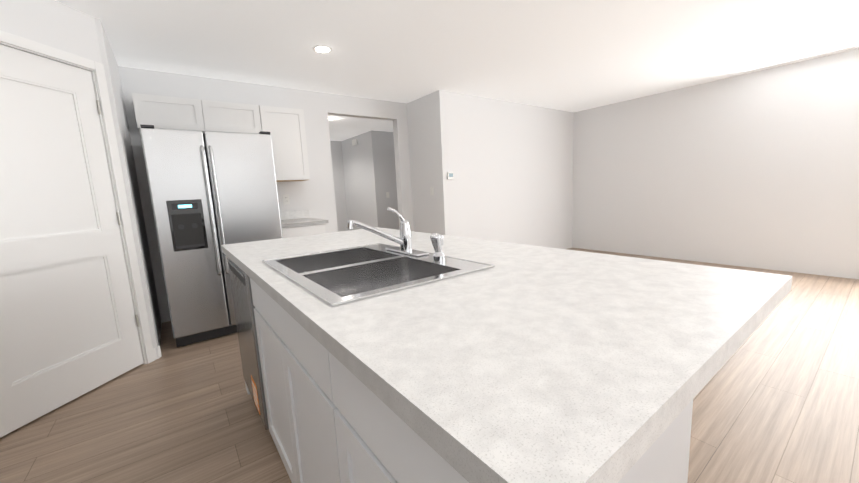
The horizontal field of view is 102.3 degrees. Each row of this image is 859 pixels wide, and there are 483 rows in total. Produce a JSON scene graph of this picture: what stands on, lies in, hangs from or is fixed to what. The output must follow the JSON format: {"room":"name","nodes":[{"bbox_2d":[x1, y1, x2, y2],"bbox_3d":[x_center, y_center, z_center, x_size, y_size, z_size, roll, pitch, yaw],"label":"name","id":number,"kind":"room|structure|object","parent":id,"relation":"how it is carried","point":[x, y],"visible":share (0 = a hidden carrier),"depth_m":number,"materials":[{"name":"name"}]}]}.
{"room":"kitchen","nodes":[
{"label":"kitchen","id":0,"kind":"room"},
{"bbox_2d":[0,0,101,63],"bbox_3d":[-2.271,-0.211,1.980,0.110,2.400,1.060,-2,9,9],"label":"wall","id":1,"kind":"structure","parent":0,"point":[58,25],"depth_m":2.05,"materials":[{"name":"white paint"}]},
{"bbox_2d":[0,45,143,437],"bbox_3d":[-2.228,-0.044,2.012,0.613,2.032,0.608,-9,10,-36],"label":"pantry door","id":2,"kind":"structure","parent":1,"relation":"in","point":[69,323],"depth_m":2.05,"materials":[{"name":"white paint"}]},
{"bbox_2d":[0,30,154,363],"bbox_3d":[-2.255,-0.070,2.010,0.126,2.110,0.944,-2,9,9],"label":"door frame","id":3,"kind":"structure","parent":1,"relation":"attached to","point":[36,47],"depth_m":2.36,"materials":[{"name":"white paint"}]},
{"bbox_2d":[153,346,161,359],"bbox_3d":[-2.082,0.851,2.639,0.012,0.090,0.058,-2,9,9],"label":"baseboard","id":4,"kind":"structure","parent":1,"relation":"attached to","point":[159,352],"depth_m":2.65,"materials":[{"name":"white paint"}]},
{"bbox_2d":[94,18,161,358],"bbox_3d":[-2.459,-0.328,2.832,0.100,2.400,0.990,-9,10,-36],"label":"wall","id":5,"kind":"structure","parent":0,"point":[117,102],"depth_m":2.60,"materials":[{"name":"white paint"}]},
{"bbox_2d":[118,66,413,322],"bbox_3d":[-2.057,-0.493,3.812,4.630,2.400,0.120,-9,10,-36],"label":"wall","id":6,"kind":"structure","parent":0,"point":[315,194],"depth_m":4.07,"materials":[{"name":"white paint"}]},
{"bbox_2d":[132,93,261,133],"bbox_3d":[-2.202,-1.188,3.343,0.983,0.285,0.324,-9,10,-36],"label":"upper cabinet","id":7,"kind":"object","parent":6,"relation":"attached to","point":[164,112],"visible":0.88,"depth_m":3.18,"materials":[{"name":"white paint"}]},
{"bbox_2d":[259,105,309,181],"bbox_3d":[-1.619,-1.046,3.796,0.442,0.753,0.324,-9,10,-36],"label":"upper cabinet","id":8,"kind":"object","parent":6,"relation":"attached to","point":[285,127],"visible":0.75,"depth_m":3.68,"materials":[{"name":"white paint"}]},
{"bbox_2d":[283,194,289,204],"bbox_3d":[-1.667,-0.489,4.023,0.070,0.115,0.008,-9,10,-36],"label":"electrical outlet","id":9,"kind":"object","parent":6,"relation":"attached to","point":[286,199],"visible":1,"depth_m":4.02,"materials":[{"name":"white plastic"}]},
{"bbox_2d":[330,141,348,231],"bbox_3d":[-2.800,-1.030,7.688,2.140,2.400,0.100,-9,10,-36],"label":"wall","id":10,"kind":"structure","parent":0,"point":[339,181],"depth_m":8.11,"materials":[{"name":"white paint"}]},
{"bbox_2d":[341,131,375,229],"bbox_3d":[-1.535,-1.091,7.688,0.100,2.400,1.400,-9,10,-36],"label":"wall","id":11,"kind":"structure","parent":0,"point":[358,181],"depth_m":7.56,"materials":[{"name":"white paint"}]},
{"bbox_2d":[352,139,357,145],"bbox_3d":[-1.612,-2.141,7.451,0.034,0.120,0.220,-9,10,-36],"label":"smoke detector","id":12,"kind":"object","parent":11,"relation":"attached to","point":[354,141],"visible":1,"depth_m":7.41,"materials":[{"name":"white plastic"}]},
{"bbox_2d":[369,130,398,229],"bbox_3d":[-0.495,-1.118,7.524,1.580,2.400,0.100,-9,10,-36],"label":"wall","id":13,"kind":"structure","parent":0,"point":[382,152],"depth_m":7.12,"materials":[{"name":"white paint"}]},
{"bbox_2d":[407,92,439,233],"bbox_3d":[-0.031,-0.743,4.839,0.120,2.400,0.620,-9,10,-36],"label":"wall","id":14,"kind":"structure","parent":0,"point":[422,141],"depth_m":4.74,"materials":[{"name":"white paint"}]},
{"bbox_2d":[0,248,858,482],"bbox_3d":[0.226,0.725,3.251,7.900,0.060,12.300,-9,10,-36],"label":"floor","id":15,"kind":"structure","parent":0,"point":[776,399],"depth_m":1.81,"materials":[{"name":"brown wood"}]},
{"bbox_2d":[139,125,282,346],"bbox_3d":[-1.963,-0.085,3.245,0.913,1.752,0.922,-9,10,-36],"label":"refrigerator","id":16,"kind":"object","parent":15,"relation":"on","point":[211,192],"visible":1,"depth_m":2.83,"materials":[{"name":"grey metal"}]},
{"bbox_2d":[227,257,268,429],"bbox_3d":[-0.698,0.488,1.968,0.636,0.872,0.604,-9,10,-36],"label":"dishwasher","id":17,"kind":"object","parent":15,"relation":"on","point":[244,307],"visible":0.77,"depth_m":1.67,"materials":[{"name":"grey metal"}]},
{"bbox_2d":[282,224,324,237],"bbox_3d":[-1.464,0.241,3.871,0.455,0.876,0.619,-9,10,-36],"label":"base cabinet","id":18,"kind":"object","parent":15,"relation":"on","point":[295,231],"visible":0.08,"depth_m":3.57,"materials":[{"name":"white paint"}]},
{"bbox_2d":[280,209,328,227],"bbox_3d":[-1.481,-0.259,3.789,0.525,0.138,0.641,-9,10,-36],"label":"countertop","id":19,"kind":"structure","parent":18,"relation":"on","point":[293,218],"depth_m":3.92,"materials":[{"name":"stone"}]},
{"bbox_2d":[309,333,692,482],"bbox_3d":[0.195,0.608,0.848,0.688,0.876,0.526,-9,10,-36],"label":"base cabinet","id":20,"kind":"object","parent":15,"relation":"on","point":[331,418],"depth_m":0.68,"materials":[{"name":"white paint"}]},
{"bbox_2d":[221,227,791,482],"bbox_3d":[-0.150,0.073,1.453,1.030,0.038,2.200,-9,10,-36],"label":"countertop","id":21,"kind":"structure","parent":20,"relation":"on","point":[520,363],"depth_m":0.58,"materials":[{"name":"stone"}]},
{"bbox_2d":[262,243,494,306],"bbox_3d":[-0.233,0.171,1.288,0.550,0.192,0.774,-9,10,-36],"label":"sink","id":22,"kind":"object","parent":21,"relation":"in","point":[335,277],"visible":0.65,"depth_m":1.27,"materials":[{"name":"silver metal"}]},
{"bbox_2d":[430,233,444,261],"bbox_3d":[0.029,0.020,1.229,0.052,0.103,0.042,-9,10,-36],"label":"sprayer","id":23,"kind":"object","parent":22,"relation":"on","point":[437,244],"visible":1,"depth_m":1.22,"materials":[{"name":"silver metal"}]},
{"bbox_2d":[346,207,428,256],"bbox_3d":[-0.192,-0.037,1.371,0.285,0.194,0.250,-9,10,-36],"label":"faucet","id":24,"kind":"object","parent":21,"relation":"on","point":[404,241],"visible":1,"depth_m":1.41,"materials":[{"name":"silver metal"}]},
{"bbox_2d":[55,0,858,140],"bbox_3d":[0.108,-1.706,2.891,7.900,0.060,12.300,-9,10,-36],"label":"ceiling","id":25,"kind":"structure","parent":0,"point":[572,55],"depth_m":2.98,"materials":[{"name":"white paint"}]},
{"bbox_2d":[312,45,332,53],"bbox_3d":[-0.908,-1.629,2.934,0.170,0.006,0.170,-9,10,-36],"label":"recessed light","id":26,"kind":"object","parent":25,"relation":"in","point":[323,49],"visible":1,"depth_m":2.92,"materials":[{"name":"white paint"}]},
{"bbox_2d":[433,90,573,248],"bbox_3d":[1.383,-0.897,5.418,3.100,2.400,0.120,-9,10,-36],"label":"wall","id":27,"kind":"structure","parent":0,"point":[509,164],"depth_m":5.12,"materials":[{"name":"white paint"}]},
{"bbox_2d":[447,172,453,178],"bbox_3d":[0.273,-0.855,4.498,0.098,0.092,0.025,-9,10,-36],"label":"thermostat","id":28,"kind":"object","parent":27,"relation":"attached to","point":[450,175],"visible":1,"depth_m":4.48,"materials":[{"name":"white plastic"}]},
{"bbox_2d":[572,48,858,278],"bbox_3d":[4.762,-0.761,3.393,0.100,2.400,7.170,-9,10,-36],"label":"wall","id":29,"kind":"structure","parent":0,"point":[758,169],"depth_m":4.44,"materials":[{"name":"white paint"}]}
]}

